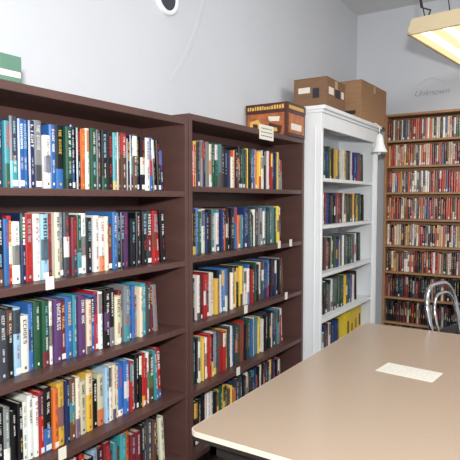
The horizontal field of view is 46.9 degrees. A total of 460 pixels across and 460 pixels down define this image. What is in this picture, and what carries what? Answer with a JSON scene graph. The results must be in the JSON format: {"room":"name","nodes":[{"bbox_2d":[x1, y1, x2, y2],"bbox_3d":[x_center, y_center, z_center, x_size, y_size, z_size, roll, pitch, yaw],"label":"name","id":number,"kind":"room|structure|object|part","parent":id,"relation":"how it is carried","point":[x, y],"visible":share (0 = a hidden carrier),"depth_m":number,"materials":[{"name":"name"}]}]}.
{"room":"library","nodes":[
{"label":"library","id":0,"kind":"room"},
{"bbox_2d":[0,0,357,125],"bbox_3d":[-0.612,-0.290,2.478,0.100,3.300,6.730,2,4,33],"label":"wall","id":1,"kind":"structure","parent":0,"point":[243,53],"depth_m":2.89,"materials":[{"name":"paint"}]},
{"bbox_2d":[156,0,178,15],"bbox_3d":[-0.326,-1.213,2.760,0.020,0.184,0.184,2,4,33],"label":"vent cap","id":2,"kind":"object","parent":1,"relation":"attached to","point":[167,7],"visible":1,"depth_m":2.77,"materials":[{"name":"white paint"}]},
{"bbox_2d":[169,0,205,83],"bbox_3d":[-0.214,-1.251,2.951,0.002,0.936,0.404,2,4,33],"label":"trim","id":3,"kind":"structure","parent":1,"relation":"attached to","point":[186,53],"depth_m":2.95,"materials":[{"name":"paint"}]},
{"bbox_2d":[196,450,227,459],"bbox_3d":[1.183,1.468,1.483,4.300,0.100,6.830,2,4,33],"label":"floor","id":4,"kind":"structure","parent":0,"point":[207,456],"depth_m":3.09,"materials":[{"name":"tile"}]},
{"bbox_2d":[0,79,189,459],"bbox_3d":[-0.663,0.445,2.065,0.296,1.878,1.272,2,4,33],"label":"bookcase","id":5,"kind":"object","parent":4,"relation":"on","point":[170,277],"visible":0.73,"depth_m":2.32,"materials":[{"name":"brown paint"}]},
{"bbox_2d":[0,52,20,82],"bbox_3d":[-0.859,-0.524,1.698,0.194,0.096,0.299,2,4,33],"label":"box","id":6,"kind":"object","parent":5,"relation":"on","point":[10,65],"visible":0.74,"depth_m":1.74,"materials":[{"name":"cardboard"}]},
{"bbox_2d":[0,116,165,459],"bbox_3d":[-0.676,0.360,2.029,0.184,1.510,1.145,2,4,33],"label":"books","id":7,"kind":"object","parent":5,"relation":"in","point":[38,331],"visible":0.98,"depth_m":2.03,"materials":[{"name":"multicoloured paper"}]},
{"bbox_2d":[173,113,303,459],"bbox_3d":[0.030,0.371,3.141,0.296,1.905,1.275,2,4,33],"label":"bookcase","id":8,"kind":"object","parent":4,"relation":"on","point":[290,200],"visible":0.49,"depth_m":3.31,"materials":[{"name":"brown paint"}]},
{"bbox_2d":[45,124,291,459],"bbox_3d":[-0.115,0.263,2.633,0.004,1.693,1.915,2,4,33],"label":"cards","id":9,"kind":"object","parent":8,"relation":"attached to","point":[266,132],"visible":1,"depth_m":3.02,"materials":[{"name":"paper"}]},
{"bbox_2d":[192,140,282,445],"bbox_3d":[-0.005,0.300,3.082,0.184,1.551,1.085,2,4,33],"label":"books","id":10,"kind":"object","parent":8,"relation":"in","point":[218,288],"visible":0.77,"depth_m":2.99,"materials":[{"name":"multicoloured paper"}]},
{"bbox_2d":[246,101,305,138],"bbox_3d":[0.303,-0.708,3.491,0.304,0.208,0.270,2,4,33],"label":"carton","id":11,"kind":"object","parent":8,"relation":"on","point":[287,118],"visible":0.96,"depth_m":3.38,"materials":[{"name":"cardboard"}]},
{"bbox_2d":[192,323,459,459],"bbox_3d":[0.751,0.999,2.248,0.960,0.752,1.805,2,4,33],"label":"table","id":12,"kind":"object","parent":4,"relation":"on","point":[333,404],"visible":1,"depth_m":1.91,"materials":[{"name":"laminate"}]},
{"bbox_2d":[375,363,442,381],"bbox_3d":[0.779,0.618,2.307,0.245,0.001,0.145,3,4,38],"label":"paper note","id":13,"kind":"object","parent":12,"relation":"on","point":[401,370],"visible":1,"depth_m":2.30,"materials":[{"name":"white paper"}]},
{"bbox_2d":[303,104,381,359],"bbox_3d":[0.790,0.203,4.157,0.398,2.125,1.244,2,4,33],"label":"bookcase","id":14,"kind":"object","parent":4,"relation":"on","point":[325,125],"visible":0.33,"depth_m":3.82,"materials":[{"name":"white paint"}]},
{"bbox_2d":[294,76,345,111],"bbox_3d":[0.663,-0.965,3.899,0.256,0.235,0.364,2,4,33],"label":"cardboard box","id":15,"kind":"object","parent":14,"relation":"on","point":[322,90],"visible":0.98,"depth_m":3.76,"materials":[{"name":"brown cardboard"}]},
{"bbox_2d":[321,145,363,349],"bbox_3d":[0.759,0.146,4.140,0.281,1.539,1.074,2,4,33],"label":"books","id":16,"kind":"object","parent":14,"relation":"in","point":[341,248],"visible":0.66,"depth_m":4.11,"materials":[{"name":"multicoloured paper"}]},
{"bbox_2d":[340,79,386,128],"bbox_3d":[1.058,-1.038,4.474,0.336,0.315,0.604,2,4,34],"label":"cardboard box","id":17,"kind":"object","parent":14,"relation":"on","point":[364,100],"visible":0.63,"depth_m":4.22,"materials":[{"name":"brown cardboard"}]},
{"bbox_2d":[371,123,387,154],"bbox_3d":[1.198,-0.733,4.247,0.132,0.260,0.132,2,4,33],"label":"bell ornament","id":18,"kind":"object","parent":14,"relation":"hanging from","point":[379,147],"visible":1,"depth_m":4.22,"materials":[{"name":"white paint"}]},
{"bbox_2d":[382,109,459,328],"bbox_3d":[2.061,0.096,4.662,1.375,2.282,0.200,2,4,33],"label":"bookcase","id":19,"kind":"object","parent":4,"relation":"on","point":[451,112],"visible":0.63,"depth_m":4.87,"materials":[{"name":"brown wood"}]},
{"bbox_2d":[386,116,459,333],"bbox_3d":[2.059,0.053,4.669,1.318,2.105,0.145,2,4,33],"label":"books","id":20,"kind":"object","parent":19,"relation":"in","point":[434,262],"visible":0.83,"depth_m":4.80,"materials":[{"name":"multicoloured paper"}]},
{"bbox_2d":[424,280,459,333],"bbox_3d":[1.494,0.822,3.188,0.544,0.980,0.448,3,5,45],"label":"chair","id":21,"kind":"object","parent":4,"relation":"on","point":[454,328],"visible":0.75,"depth_m":3.29,"materials":[{"name":"silver metal"}]},
{"bbox_3d":[1.357,0.669,3.314,0.023,0.130,0.300,3,5,45],"label":"backrest","id":22,"kind":"part","parent":21,"relation":"part of","materials":[{"name":"black plastic"}]},
{"bbox_2d":[340,0,435,15],"bbox_3d":[1.183,-1.926,1.291,4.300,0.100,6.830,2,4,33],"label":"ceiling","id":23,"kind":"structure","parent":0,"point":[359,7],"depth_m":4.89,"materials":[{"name":"paint"}]},
{"bbox_2d":[407,0,459,65],"bbox_3d":[1.705,-1.669,3.876,0.404,0.707,1.250,3,4,41],"label":"fluorescent light fixture","id":24,"kind":"object","parent":23,"relation":"hanging from","point":[439,32],"visible":1,"depth_m":3.50,"materials":[{"name":"metal"}]},
{"bbox_3d":[1.642,-1.720,3.880,0.298,0.607,1.130,3,4,41],"label":"hanging chain","id":25,"kind":"part","parent":24,"relation":"part of","materials":[{"name":"metal"}]},
{"bbox_2d":[413,25,459,63],"bbox_3d":[1.722,-1.324,3.881,0.324,0.011,1.214,3,4,41],"label":"diffuser","id":26,"kind":"object","parent":24,"relation":"attached to","point":[444,40],"depth_m":3.62,"materials":[{"name":"white plastic"}]},
{"bbox_2d":[357,0,459,323],"bbox_3d":[3.000,-0.389,4.213,4.300,3.300,0.102,2,4,33],"label":"wall","id":27,"kind":"structure","parent":0,"point":[390,60],"depth_m":4.99,"materials":[{"name":"paint"}]}
]}

